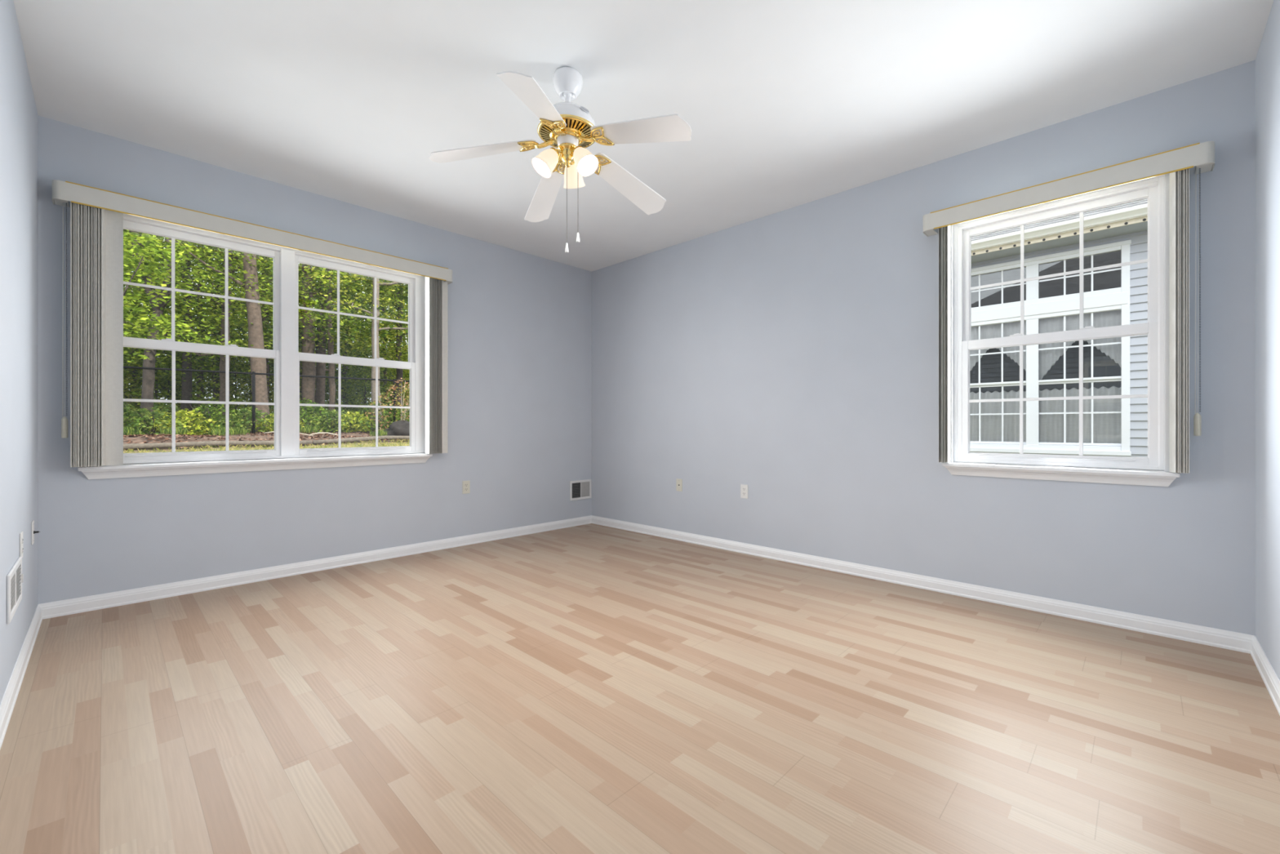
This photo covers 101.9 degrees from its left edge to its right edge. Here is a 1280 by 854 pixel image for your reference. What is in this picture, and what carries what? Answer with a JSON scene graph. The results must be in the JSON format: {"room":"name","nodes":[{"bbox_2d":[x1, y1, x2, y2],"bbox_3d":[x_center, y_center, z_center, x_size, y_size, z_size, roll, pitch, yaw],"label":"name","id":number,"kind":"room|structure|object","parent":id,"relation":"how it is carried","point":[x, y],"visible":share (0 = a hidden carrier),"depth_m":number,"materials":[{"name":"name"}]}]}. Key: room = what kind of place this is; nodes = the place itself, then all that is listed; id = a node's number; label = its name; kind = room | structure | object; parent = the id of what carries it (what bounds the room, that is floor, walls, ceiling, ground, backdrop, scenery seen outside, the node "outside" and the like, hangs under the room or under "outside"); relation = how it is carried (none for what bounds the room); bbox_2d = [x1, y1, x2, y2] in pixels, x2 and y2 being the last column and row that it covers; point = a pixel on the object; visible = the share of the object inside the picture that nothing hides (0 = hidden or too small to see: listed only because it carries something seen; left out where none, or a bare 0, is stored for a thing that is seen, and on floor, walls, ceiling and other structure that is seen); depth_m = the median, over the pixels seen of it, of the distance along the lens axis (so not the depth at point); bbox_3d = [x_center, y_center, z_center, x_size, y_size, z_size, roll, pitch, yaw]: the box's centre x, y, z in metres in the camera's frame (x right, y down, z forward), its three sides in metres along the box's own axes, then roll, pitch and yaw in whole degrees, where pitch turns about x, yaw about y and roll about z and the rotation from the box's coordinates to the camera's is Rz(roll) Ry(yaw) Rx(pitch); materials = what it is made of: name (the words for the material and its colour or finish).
{"room":"empty bedroom","nodes":[
{"label":"empty bedroom","id":0,"kind":"room"},
{"bbox_2d":[0,0,37,703],"bbox_3d":[-1.589,-0.324,1.098,4.818,2.740,0.130,0,0,44],"label":"wall","id":1,"kind":"structure","parent":0,"point":[18,109],"depth_m":2.16,"materials":[{"name":"paint"}]},
{"bbox_2d":[6,556,23,623],"bbox_3d":[-2.475,0.638,2.057,0.400,0.180,0.013,0,0,44],"label":"air vent","id":2,"kind":"object","parent":1,"relation":"in","point":[15,578],"visible":1,"depth_m":2.03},
{"bbox_2d":[0,604,42,749],"bbox_3d":[-1.584,1.004,1.196,4.688,0.083,0.017,0,0,44],"label":"baseboard","id":3,"kind":"structure","parent":1,"relation":"attached to","point":[9,699],"depth_m":2.08,"materials":[{"name":"paint"}]},
{"bbox_2d":[19,531,23,557],"bbox_3d":[-2.660,0.509,2.232,0.070,0.114,0.008,0,0,44],"label":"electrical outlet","id":4,"kind":"object","parent":1,"relation":"attached to","point":[21,539],"visible":0.91,"depth_m":2.22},
{"bbox_2d":[31,520,39,544],"bbox_3d":[-3.022,0.526,2.596,0.070,0.114,0.028,0,0,44],"label":"cable jack","id":5,"kind":"object","parent":1,"relation":"attached to","point":[33,531],"visible":1,"depth_m":2.57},
{"bbox_2d":[37,115,591,604],"bbox_3d":[-1.947,-0.324,4.284,0.130,2.740,4.208,0,0,44],"label":"wall","id":6,"kind":"structure","parent":0,"point":[520,323],"depth_m":3.81,"materials":[{"name":"paint"}]},
{"bbox_2d":[77,213,432,479],"bbox_3d":[-2.492,-0.497,3.675,0.183,1.590,2.019,0,0,44],"label":"window","id":7,"kind":"structure","parent":6,"relation":"in","point":[286,454],"depth_m":3.66,"materials":[{"name":"paint"}]},
{"bbox_2d":[123,237,273,346],"bbox_3d":[-2.859,-0.868,3.375,0.006,0.661,0.798,0,0,44],"label":"grille","id":8,"kind":"object","parent":7,"relation":"attached to","point":[226,246],"depth_m":3.42,"materials":[{"name":"plastic"}]},
{"bbox_2d":[123,350,275,452],"bbox_3d":[-2.837,-0.161,3.354,0.006,0.646,0.798,0,0,44],"label":"grille","id":9,"kind":"object","parent":7,"relation":"attached to","point":[173,401],"depth_m":3.43,"materials":[{"name":"plastic"}]},
{"bbox_2d":[52,179,452,466],"bbox_3d":[-2.404,-0.555,3.623,0.133,1.550,2.253,0,0,44],"label":"vertical blind","id":10,"kind":"object","parent":7,"relation":"attached to","point":[96,215],"visible":1,"depth_m":2.97,"materials":[{"name":"plastic"}]},
{"bbox_2d":[297,270,408,359],"bbox_3d":[-2.206,-0.868,4.049,0.006,0.661,0.798,0,0,44],"label":"grille","id":11,"kind":"object","parent":7,"relation":"attached to","point":[375,276],"depth_m":4.10,"materials":[{"name":"plastic"}]},
{"bbox_2d":[299,363,410,448],"bbox_3d":[-2.184,-0.161,4.028,0.006,0.646,0.798,0,0,44],"label":"grille","id":12,"kind":"object","parent":7,"relation":"attached to","point":[377,365],"depth_m":4.10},
{"bbox_2d":[39,515,591,619],"bbox_3d":[-1.894,1.004,4.233,0.017,0.083,3.948,0,0,44],"label":"baseboard","id":13,"kind":"structure","parent":6,"relation":"attached to","point":[87,603],"depth_m":3.57,"materials":[{"name":"paint"}]},
{"bbox_2d":[462,480,470,493],"bbox_3d":[-1.542,0.534,4.603,0.008,0.114,0.070,0,0,44],"label":"electrical outlet","id":14,"kind":"object","parent":6,"relation":"attached to","point":[465,484],"visible":1,"depth_m":4.60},
{"bbox_2d":[569,479,591,500],"bbox_3d":[-0.630,0.671,5.540,0.013,0.206,0.292,0,0,44],"label":"air vent","id":15,"kind":"object","parent":6,"relation":"in","point":[580,489],"visible":1,"depth_m":5.54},
{"bbox_2d":[0,523,1279,853],"bbox_3d":[-0.217,1.096,2.607,4.948,0.100,4.208,0,0,44],"label":"floor","id":16,"kind":"structure","parent":0,"point":[591,688],"depth_m":1.85,"materials":[{"name":"laminate"}]},
{"bbox_2d":[13,0,1273,271],"bbox_3d":[-0.217,-1.744,2.607,4.948,0.100,4.208,0,0,44],"label":"ceiling","id":17,"kind":"structure","parent":0,"point":[785,104],"depth_m":2.54,"materials":[{"name":"paint"}]},
{"bbox_2d":[428,66,691,253],"bbox_3d":[-0.310,-1.260,2.527,1.216,0.868,1.182,0,0,44],"label":"ceiling fan","id":18,"kind":"object","parent":17,"relation":"hanging from","point":[567,126],"visible":1,"depth_m":2.44,"materials":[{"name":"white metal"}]},
{"bbox_2d":[591,60,1255,635],"bbox_3d":[1.249,-0.324,4.027,4.818,2.740,0.130,0,0,44],"label":"wall","id":19,"kind":"structure","parent":0,"point":[791,355],"depth_m":3.46,"materials":[{"name":"paint"}]},
{"bbox_2d":[675,478,682,491],"bbox_3d":[0.361,0.536,4.790,0.070,0.114,0.008,0,0,44],"label":"cable jack","id":20,"kind":"object","parent":19,"relation":"attached to","point":[678,482],"visible":1,"depth_m":4.79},
{"bbox_2d":[740,484,747,498],"bbox_3d":[0.865,0.534,4.303,0.070,0.114,0.008,0,0,44],"label":"electrical outlet","id":21,"kind":"object","parent":19,"relation":"attached to","point":[744,488],"visible":1,"depth_m":4.30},
{"bbox_2d":[591,515,1254,653],"bbox_3d":[1.151,1.004,4.019,4.688,0.083,0.017,0,0,44],"label":"baseboard","id":22,"kind":"structure","parent":19,"relation":"attached to","point":[1230,640],"depth_m":3.12,"materials":[{"name":"paint"}]},
{"bbox_2d":[942,173,1180,486],"bbox_3d":[2.320,-0.497,2.945,1.031,1.590,0.183,0,0,44],"label":"window","id":23,"kind":"structure","parent":19,"relation":"in","point":[1153,469],"depth_m":2.87,"materials":[{"name":"paint"}]},
{"bbox_2d":[968,339,1147,455],"bbox_3d":[2.340,-0.161,2.959,0.804,0.646,0.006,0,0,44],"label":"grille","id":24,"kind":"object","parent":23,"relation":"attached to","point":[1020,344],"depth_m":3.02,"materials":[{"name":"plastic"}]},
{"bbox_2d":[970,212,1147,335],"bbox_3d":[2.361,-0.868,2.981,0.804,0.661,0.006,0,0,44],"label":"grille","id":25,"kind":"object","parent":23,"relation":"attached to","point":[1021,224],"depth_m":3.01,"materials":[{"name":"plastic"}]},
{"bbox_2d":[923,141,1214,473],"bbox_3d":[2.255,-0.555,2.869,1.238,1.550,0.133,0,0,44],"label":"vertical blind","id":26,"kind":"object","parent":23,"relation":"attached to","point":[1177,162],"visible":1,"depth_m":2.52,"materials":[{"name":"plastic"}]},
{"bbox_2d":[1255,0,1279,679],"bbox_3d":[1.514,-0.324,0.931,0.130,2.740,3.948,0,0,44],"label":"wall","id":27,"kind":"structure","parent":0,"point":[1268,57],"depth_m":2.15,"materials":[{"name":"paint"}]},
{"bbox_2d":[1250,635,1279,715],"bbox_3d":[1.461,1.004,0.983,0.017,0.083,3.948,0,0,44],"label":"baseboard","id":28,"kind":"structure","parent":27,"relation":"attached to","point":[1272,682],"depth_m":2.11,"materials":[{"name":"paint"}]},
{"label":"outside","id":29,"kind":"structure","parent":0,"visible":0},
{"bbox_2d":[123,417,409,453],"bbox_3d":[-16.350,0.240,22.378,74.000,2.288,66.000,0,0,44],"label":"ground","id":30,"kind":"structure","parent":29,"point":[139,439],"depth_m":9.67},
{"bbox_2d":[123,426,142,435],"bbox_3d":[-9.723,0.097,9.820,0.425,0.267,0.414,0,0,1],"label":"grass tuft","id":31,"kind":"object","parent":30,"relation":"on","point":[126,431],"visible":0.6,"depth_m":9.80,"materials":[{"name":"green plant"}]},
{"bbox_2d":[123,401,151,429],"bbox_3d":[-11.580,-0.246,11.278,1.470,0.842,1.460,0,0,-8],"label":"shrub","id":32,"kind":"object","parent":30,"relation":"on","point":[126,404],"visible":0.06,"depth_m":11.43,"materials":[{"name":"green plant"}]},
{"bbox_2d":[123,408,153,435],"bbox_3d":[-10.374,-0.106,10.269,1.151,0.686,1.126,0,0,11],"label":"shrub","id":33,"kind":"object","parent":30,"relation":"on","point":[125,410],"visible":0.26,"depth_m":10.39,"materials":[{"name":"green plant"}]},
{"bbox_2d":[123,327,168,424],"bbox_3d":[-17.040,-1.699,15.130,5.068,3.736,5.010,0,0,-15],"label":"tree","id":34,"kind":"object","parent":30,"relation":"on","point":[133,348],"visible":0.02,"depth_m":16.32,"materials":[{"name":"green plant"}]},
{"bbox_2d":[123,348,169,408],"bbox_3d":[-17.835,-1.471,17.403,4.408,3.249,4.358,0,0,12],"label":"tree","id":35,"kind":"object","parent":30,"relation":"on","point":[128,348],"visible":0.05,"depth_m":17.64,"materials":[{"name":"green plant"}]},
{"bbox_2d":[123,231,182,324],"bbox_3d":[-13.487,-5.910,10.755,8.579,12.128,8.119,0,0,-22],"label":"tree","id":36,"kind":"object","parent":30,"relation":"on","point":[132,233],"visible":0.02,"depth_m":11.03,"materials":[{"name":"green plant"}]},
{"bbox_2d":[124,402,184,427],"bbox_3d":[-13.028,-0.313,14.065,1.497,0.857,1.486,0,0,24],"label":"shrub","id":37,"kind":"object","parent":30,"relation":"on","point":[167,408],"visible":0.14,"depth_m":13.99,"materials":[{"name":"green plant"}]},
{"bbox_2d":[123,405,192,435],"bbox_3d":[-10.073,-0.087,10.707,1.235,0.712,1.243,0,0,-32],"label":"shrub","id":38,"kind":"object","parent":30,"relation":"on","point":[141,411],"visible":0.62,"depth_m":10.61,"materials":[{"name":"green plant"}]},
{"bbox_2d":[123,229,206,334],"bbox_3d":[-15.476,-4.840,13.510,6.264,9.793,6.463,0,0,-9],"label":"tree","id":39,"kind":"object","parent":30,"relation":"on","point":[158,237],"visible":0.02,"depth_m":14.87,"materials":[{"name":"green plant"}]},
{"bbox_2d":[160,426,188,435],"bbox_3d":[-9.111,0.092,10.150,0.425,0.267,0.414,0,0,44],"label":"grass tuft","id":40,"kind":"object","parent":30,"relation":"on","point":[177,430],"visible":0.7,"depth_m":10.11,"materials":[{"name":"green plant"}]},
{"bbox_2d":[123,229,233,367],"bbox_3d":[-9.246,-1.939,9.353,2.407,4.417,2.738,0,0,28],"label":"tree","id":41,"kind":"object","parent":30,"relation":"on","point":[152,251],"visible":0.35,"depth_m":9.54,"materials":[{"name":"green plant"}]},
{"bbox_2d":[123,338,239,419],"bbox_3d":[-15.425,-1.393,16.273,4.758,3.027,4.600,0,0,44],"label":"tree","id":42,"kind":"object","parent":30,"relation":"on","point":[137,359],"visible":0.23,"depth_m":16.38,"materials":[{"name":"green plant"}]},
{"bbox_2d":[123,347,239,417],"bbox_3d":[-16.565,-1.515,18.190,4.758,3.027,4.601,0,0,8],"label":"tree","id":43,"kind":"object","parent":30,"relation":"on","point":[195,374],"visible":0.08,"depth_m":18.15,"materials":[{"name":"green plant"}]},
{"bbox_2d":[124,230,243,409],"bbox_3d":[-18.505,-5.763,18.978,7.446,11.282,7.217,0,0,-23],"label":"tree","id":44,"kind":"object","parent":30,"relation":"on","point":[125,230],"visible":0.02,"depth_m":18.79,"materials":[{"name":"green plant"}]},
{"bbox_2d":[149,408,220,435],"bbox_3d":[-9.769,-0.058,11.182,1.206,0.687,1.199,0,0,-15],"label":"shrub","id":45,"kind":"object","parent":30,"relation":"on","point":[204,431],"visible":0.59,"depth_m":11.10,"materials":[{"name":"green plant"}]},
{"bbox_2d":[123,229,268,365],"bbox_3d":[-15.954,-5.636,16.035,7.969,11.266,7.542,0,0,-3],"label":"tree","id":46,"kind":"object","parent":30,"relation":"on","point":[193,284],"visible":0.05,"depth_m":16.55,"materials":[{"name":"green plant"}]},
{"bbox_2d":[123,305,274,423],"bbox_3d":[-14.224,-1.896,17.355,4.424,4.006,4.550,0,0,-37],"label":"tree","id":47,"kind":"object","parent":30,"relation":"on","point":[232,364],"visible":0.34,"depth_m":16.86,"materials":[{"name":"green plant"}]},
{"bbox_2d":[123,320,274,414],"bbox_3d":[-19.473,-2.631,22.999,7.411,5.463,7.327,0,0,-14],"label":"tree","id":48,"kind":"object","parent":30,"relation":"on","point":[192,320],"visible":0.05,"depth_m":22.74,"materials":[{"name":"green plant"}]},
{"bbox_2d":[185,405,230,429],"bbox_3d":[-10.763,-0.218,12.866,1.114,0.679,1.139,0,0,-42],"label":"shrub","id":49,"kind":"object","parent":30,"relation":"on","point":[215,415],"visible":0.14,"depth_m":12.85,"materials":[{"name":"green plant"}]},
{"bbox_2d":[123,231,301,419],"bbox_3d":[-15.056,-6.012,17.769,7.586,11.980,7.585,0,0,40],"label":"tree","id":50,"kind":"object","parent":30,"relation":"on","point":[199,285],"visible":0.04,"depth_m":17.78,"materials":[{"name":"green plant"}]},
{"bbox_2d":[176,403,252,435],"bbox_3d":[-9.550,-0.173,11.639,1.406,0.857,1.437,0,0,-6],"label":"shrub","id":51,"kind":"object","parent":30,"relation":"on","point":[220,406],"visible":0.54,"depth_m":11.52,"materials":[{"name":"green plant"}]},
{"bbox_2d":[123,440,311,449],"bbox_3d":[-7.215,0.294,8.809,0.134,0.120,2.856,0,0,43],"label":"log","id":52,"kind":"object","parent":30,"relation":"on","point":[162,445],"visible":0.62,"depth_m":8.61,"materials":[{"name":"brown wood"}]},
{"bbox_2d":[123,234,318,419],"bbox_3d":[-14.198,-5.904,15.961,7.897,11.797,8.344,0,0,44],"label":"tree","id":53,"kind":"object","parent":30,"relation":"on","point":[186,392],"visible":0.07,"depth_m":16.03,"materials":[{"name":"green plant"}]},
{"bbox_2d":[208,426,234,435],"bbox_3d":[-8.485,0.107,10.523,0.425,0.267,0.414,0,0,-30],"label":"grass tuft","id":54,"kind":"object","parent":30,"relation":"on","point":[221,431],"visible":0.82,"depth_m":10.47,"materials":[{"name":"green plant"}]},
{"bbox_2d":[123,233,320,420],"bbox_3d":[-11.748,-5.380,14.584,6.112,11.006,6.314,0,0,-41],"label":"tree","id":55,"kind":"object","parent":30,"relation":"on","point":[222,361],"visible":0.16,"depth_m":14.32,"materials":[{"name":"green plant"}]},
{"bbox_2d":[123,230,329,430],"bbox_3d":[-11.203,-4.686,12.392,6.390,9.666,5.507,0,0,-36],"label":"tree","id":56,"kind":"object","parent":30,"relation":"on","point":[149,362],"visible":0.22,"depth_m":12.19,"materials":[{"name":"green plant"}]},
{"bbox_2d":[123,240,340,417],"bbox_3d":[-15.260,-5.814,18.972,7.349,11.489,7.582,0,0,44],"label":"tree","id":57,"kind":"object","parent":30,"relation":"on","point":[217,286],"visible":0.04,"depth_m":18.85,"materials":[{"name":"green plant"}]},
{"bbox_2d":[175,320,302,421],"bbox_3d":[-16.398,-2.125,20.957,4.801,4.227,4.668,0,0,29],"label":"tree","id":58,"kind":"object","parent":30,"relation":"on","point":[209,378],"visible":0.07,"depth_m":20.58,"materials":[{"name":"green plant"}]},
{"bbox_2d":[228,426,249,435],"bbox_3d":[-8.466,0.097,10.911,0.414,0.267,0.425,0,0,-15],"label":"grass tuft","id":59,"kind":"object","parent":30,"relation":"on","point":[237,431],"visible":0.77,"depth_m":10.88,"materials":[{"name":"green plant"}]},
{"bbox_2d":[126,240,367,432],"bbox_3d":[-9.725,-5.042,13.223,5.881,10.516,5.044,0,0,-28],"label":"tree","id":60,"kind":"object","parent":30,"relation":"on","point":[255,336],"visible":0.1,"depth_m":12.87,"materials":[{"name":"green plant"}]},
{"bbox_2d":[219,407,274,432],"bbox_3d":[-8.978,-0.135,11.960,1.222,0.704,1.231,0,0,-43],"label":"shrub","id":61,"kind":"object","parent":30,"relation":"on","point":[247,420],"visible":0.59,"depth_m":11.84,"materials":[{"name":"green plant"}]},
{"bbox_2d":[157,247,353,405],"bbox_3d":[-16.141,-6.511,21.896,8.877,12.760,8.616,0,0,-35],"label":"tree","id":62,"kind":"object","parent":30,"relation":"on","point":[300,347],"visible":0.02,"depth_m":21.18,"materials":[{"name":"green plant"}]},
{"bbox_2d":[142,240,382,413],"bbox_3d":[-13.395,-6.814,18.447,8.580,13.550,8.578,0,0,27],"label":"tree","id":63,"kind":"object","parent":30,"relation":"on","point":[264,318],"visible":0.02,"depth_m":17.81,"materials":[{"name":"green plant"}]},
{"bbox_2d":[199,347,326,417],"bbox_3d":[-13.292,-1.440,19.094,4.309,3.176,4.260,0,0,27],"label":"tree","id":64,"kind":"object","parent":30,"relation":"on","point":[272,396],"visible":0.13,"depth_m":18.63,"materials":[{"name":"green plant"}]},
{"bbox_2d":[123,365,409,435],"bbox_3d":[-8.007,-0.530,12.307,0.068,1.660,19.697,0,0,44],"label":"fence","id":65,"kind":"object","parent":30,"relation":"on","point":[253,373],"visible":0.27,"depth_m":11.60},
{"bbox_2d":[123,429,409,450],"bbox_3d":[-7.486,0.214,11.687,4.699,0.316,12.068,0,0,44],"label":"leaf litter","id":66,"kind":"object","parent":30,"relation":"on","point":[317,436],"visible":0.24,"depth_m":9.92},
{"bbox_2d":[123,438,409,453],"bbox_3d":[-5.854,0.524,8.383,2.308,0.593,8.570,0,0,44],"label":"grass","id":67,"kind":"structure","parent":30,"relation":"on","point":[362,442],"depth_m":8.98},
{"bbox_2d":[229,359,328,413],"bbox_3d":[-15.350,-1.574,21.687,4.426,3.300,4.476,0,0,-32],"label":"tree","id":68,"kind":"object","parent":30,"relation":"on","point":[270,393],"visible":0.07,"depth_m":21.14,"materials":[{"name":"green plant"}]},
{"bbox_2d":[255,412,303,431],"bbox_3d":[-8.602,-0.094,12.362,1.055,0.601,1.049,0,0,17],"label":"shrub","id":69,"kind":"object","parent":30,"relation":"on","point":[268,427],"visible":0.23,"depth_m":12.14,"materials":[{"name":"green plant"}]},
{"bbox_2d":[204,250,395,376],"bbox_3d":[-12.809,-5.656,20.037,7.574,11.217,7.804,0,0,-42],"label":"tree","id":70,"kind":"object","parent":30,"relation":"on","point":[222,251],"visible":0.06,"depth_m":19.86,"materials":[{"name":"green plant"}]},
{"bbox_2d":[198,259,408,426],"bbox_3d":[-11.005,-5.025,18.116,6.185,10.168,7.428,0,0,35],"label":"tree","id":71,"kind":"object","parent":30,"relation":"on","point":[321,369],"visible":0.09,"depth_m":17.75,"materials":[{"name":"green plant"}]},
{"bbox_2d":[271,398,342,432],"bbox_3d":[-8.254,-0.240,12.899,1.563,0.931,1.529,0,0,-42],"label":"shrub","id":72,"kind":"object","parent":30,"relation":"on","point":[319,409],"visible":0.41,"depth_m":12.86,"materials":[{"name":"green plant"}]},
{"bbox_2d":[205,257,408,399],"bbox_3d":[-14.613,-7.191,22.788,9.922,14.028,9.390,0,0,15],"label":"tree","id":73,"kind":"object","parent":30,"relation":"on","point":[206,257],"visible":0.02,"depth_m":22.70,"materials":[{"name":"green plant"}]},
{"bbox_2d":[212,252,403,424],"bbox_3d":[-10.831,-5.368,17.167,5.794,10.910,6.375,0,0,18],"label":"tree","id":74,"kind":"object","parent":30,"relation":"on","point":[308,368],"visible":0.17,"depth_m":17.00,"materials":[{"name":"green plant"}]},
{"bbox_2d":[299,425,319,434],"bbox_3d":[-7.698,0.064,12.057,0.425,0.267,0.414,0,0,-43],"label":"grass tuft","id":75,"kind":"object","parent":30,"relation":"on","point":[309,428],"visible":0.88,"depth_m":12.00,"materials":[{"name":"green plant"}]},
{"bbox_2d":[299,397,337,427],"bbox_3d":[-9.486,-0.332,14.755,1.683,1.003,1.646,0,0,24],"label":"shrub","id":76,"kind":"object","parent":30,"relation":"on","point":[303,410],"visible":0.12,"depth_m":14.76,"materials":[{"name":"green plant"}]},
{"bbox_2d":[231,257,408,384],"bbox_3d":[-11.651,-5.742,19.152,8.123,11.484,7.688,0,0,7],"label":"tree","id":77,"kind":"object","parent":30,"relation":"on","point":[348,300],"visible":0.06,"depth_m":18.93,"materials":[{"name":"green plant"}]},
{"bbox_2d":[303,408,358,432],"bbox_3d":[-7.759,-0.123,13.047,1.210,0.692,1.201,0,0,29],"label":"shrub","id":78,"kind":"object","parent":30,"relation":"on","point":[334,411],"visible":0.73,"depth_m":12.95,"materials":[{"name":"green plant"}]},
{"bbox_2d":[257,258,406,419],"bbox_3d":[-10.156,-4.463,17.072,6.228,9.060,4.248,0,0,-36],"label":"tree","id":79,"kind":"object","parent":30,"relation":"on","point":[331,347],"visible":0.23,"depth_m":16.95,"materials":[{"name":"green plant"}]},
{"bbox_2d":[258,263,408,431],"bbox_3d":[-7.165,-4.852,14.925,4.631,10.013,5.865,0,0,4],"label":"tree","id":80,"kind":"object","parent":30,"relation":"on","point":[378,283],"visible":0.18,"depth_m":14.56,"materials":[{"name":"green plant"}]},
{"bbox_2d":[258,265,408,413],"bbox_3d":[-12.627,-6.438,22.107,8.029,12.680,8.028,0,0,31],"label":"tree","id":81,"kind":"object","parent":30,"relation":"on","point":[346,367],"visible":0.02,"depth_m":21.93,"materials":[{"name":"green plant"}]},
{"bbox_2d":[299,364,382,415],"bbox_3d":[-12.213,-1.212,20.375,3.782,2.489,3.912,0,0,-43],"label":"tree","id":82,"kind":"object","parent":30,"relation":"on","point":[347,372],"visible":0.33,"depth_m":20.48,"materials":[{"name":"green plant"}]},
{"bbox_2d":[300,371,386,417],"bbox_3d":[-12.910,-1.258,22.370,4.041,2.571,3.907,0,0,18],"label":"tree","id":83,"kind":"object","parent":30,"relation":"on","point":[326,386],"visible":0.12,"depth_m":22.43,"materials":[{"name":"green plant"}]},
{"bbox_2d":[329,410,374,432],"bbox_3d":[-7.443,-0.108,13.481,1.126,0.646,1.132,0,0,25],"label":"shrub","id":84,"kind":"object","parent":30,"relation":"on","point":[353,425],"visible":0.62,"depth_m":13.35,"materials":[{"name":"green plant"}]},
{"bbox_2d":[299,272,409,416],"bbox_3d":[-11.981,-5.741,24.131,7.092,11.200,7.091,0,0,1],"label":"tree","id":85,"kind":"object","parent":30,"relation":"on","point":[384,372],"visible":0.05,"depth_m":24.03,"materials":[{"name":"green plant"}]},
{"bbox_2d":[300,329,409,415],"bbox_3d":[-12.276,-2.185,23.427,5.068,4.462,4.928,0,0,11],"label":"tree","id":86,"kind":"object","parent":30,"relation":"on","point":[380,369],"visible":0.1,"depth_m":23.05,"materials":[{"name":"green plant"}]},
{"bbox_2d":[307,276,408,360],"bbox_3d":[-7.524,-6.607,17.694,8.635,13.499,8.909,0,0,-9],"label":"tree","id":87,"kind":"object","parent":30,"relation":"on","point":[405,298],"visible":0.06,"depth_m":16.37,"materials":[{"name":"green plant"}]},
{"bbox_2d":[313,268,408,413],"bbox_3d":[-9.157,-4.991,19.840,6.275,10.008,6.928,0,0,44],"label":"tree","id":88,"kind":"object","parent":30,"relation":"on","point":[399,371],"visible":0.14,"depth_m":19.62,"materials":[{"name":"green plant"}]},
{"bbox_2d":[312,435,409,444],"bbox_3d":[-5.284,0.259,10.795,0.147,0.158,2.656,0,0,44],"label":"log","id":89,"kind":"object","parent":30,"relation":"on","point":[372,437],"visible":0.57,"depth_m":10.37,"materials":[{"name":"brown wood"}]},
{"bbox_2d":[315,339,409,423],"bbox_3d":[-11.291,-1.754,21.572,4.008,3.630,4.122,0,0,18],"label":"tree","id":90,"kind":"object","parent":30,"relation":"on","point":[359,373],"visible":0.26,"depth_m":21.07,"materials":[{"name":"green plant"}]},
{"bbox_2d":[327,275,408,411],"bbox_3d":[-13.874,-5.759,28.698,7.050,11.022,7.274,0,0,31],"label":"tree","id":91,"kind":"object","parent":30,"relation":"on","point":[340,276],"visible":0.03,"depth_m":28.55,"materials":[{"name":"green plant"}]},
{"bbox_2d":[339,275,408,370],"bbox_3d":[-7.160,-6.397,20.588,9.216,13.029,8.722,0,0,17],"label":"tree","id":92,"kind":"object","parent":30,"relation":"on","point":[406,355],"visible":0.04,"depth_m":19.46,"materials":[{"name":"green plant"}]},
{"bbox_2d":[346,348,409,412],"bbox_3d":[-10.034,-1.688,23.122,5.033,3.753,5.091,0,0,25],"label":"tree","id":93,"kind":"object","parent":30,"relation":"on","point":[387,388],"visible":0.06,"depth_m":22.83,"materials":[{"name":"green plant"}]},
{"bbox_2d":[351,399,409,431],"bbox_3d":[-6.923,-0.274,13.852,1.590,0.969,1.626,0,0,37],"label":"shrub","id":94,"kind":"object","parent":30,"relation":"on","point":[366,408],"visible":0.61,"depth_m":13.65,"materials":[{"name":"green plant"}]},
{"bbox_2d":[364,377,409,429],"bbox_3d":[-6.304,-0.538,13.701,1.723,1.537,1.703,0,0,44],"label":"shrub","id":95,"kind":"object","parent":30,"relation":"on","point":[406,383],"visible":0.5,"depth_m":13.52,"materials":[{"name":"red plant"}]},
{"bbox_2d":[382,420,409,435],"bbox_3d":[-5.963,0.055,13.039,0.668,0.447,1.081,0,0,44],"label":"rock","id":96,"kind":"object","parent":30,"relation":"on","point":[399,428],"visible":0.64,"depth_m":12.79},
{"bbox_2d":[969,198,1147,457],"bbox_3d":[8.423,-2.000,9.145,11.800,6.691,8.534,0,0,44],"label":"neighboring house","id":97,"kind":"structure","parent":30,"relation":"on","point":[1121,237],"depth_m":6.90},
{"bbox_2d":[969,324,993,370],"bbox_3d":[4.842,-0.994,7.520,0.476,0.980,0.028,0,0,44],"label":"curtain","id":98,"kind":"object","parent":97,"relation":"hanging from","point":[986,331],"visible":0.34,"depth_m":7.49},
{"bbox_2d":[969,390,1026,444],"bbox_3d":[5.005,-0.092,7.376,0.911,0.837,0.038,0,0,44],"label":"cafe curtain","id":99,"kind":"object","parent":97,"relation":"hanging from","point":[990,424],"visible":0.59,"depth_m":7.34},
{"bbox_2d":[993,320,1026,371],"bbox_3d":[5.165,-1.073,7.228,0.476,0.822,0.028,0,0,44],"label":"curtain","id":100,"kind":"object","parent":97,"relation":"hanging from","point":[1009,328],"visible":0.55,"depth_m":7.21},
{"bbox_2d":[1039,314,1079,380],"bbox_3d":[5.521,-0.994,6.863,0.476,0.980,0.028,0,0,44],"label":"curtain","id":101,"kind":"object","parent":97,"relation":"hanging from","point":[1047,357],"visible":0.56,"depth_m":6.90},
{"bbox_2d":[1039,386,1120,445],"bbox_3d":[5.684,-0.092,6.718,0.911,0.837,0.038,0,0,44],"label":"cafe curtain","id":102,"kind":"object","parent":97,"relation":"hanging from","point":[1106,426],"visible":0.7,"depth_m":6.71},
{"bbox_2d":[1083,310,1120,367],"bbox_3d":[5.843,-1.073,6.571,0.476,0.822,0.028,0,0,44],"label":"curtain","id":103,"kind":"object","parent":97,"relation":"hanging from","point":[1108,318],"visible":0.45,"depth_m":6.54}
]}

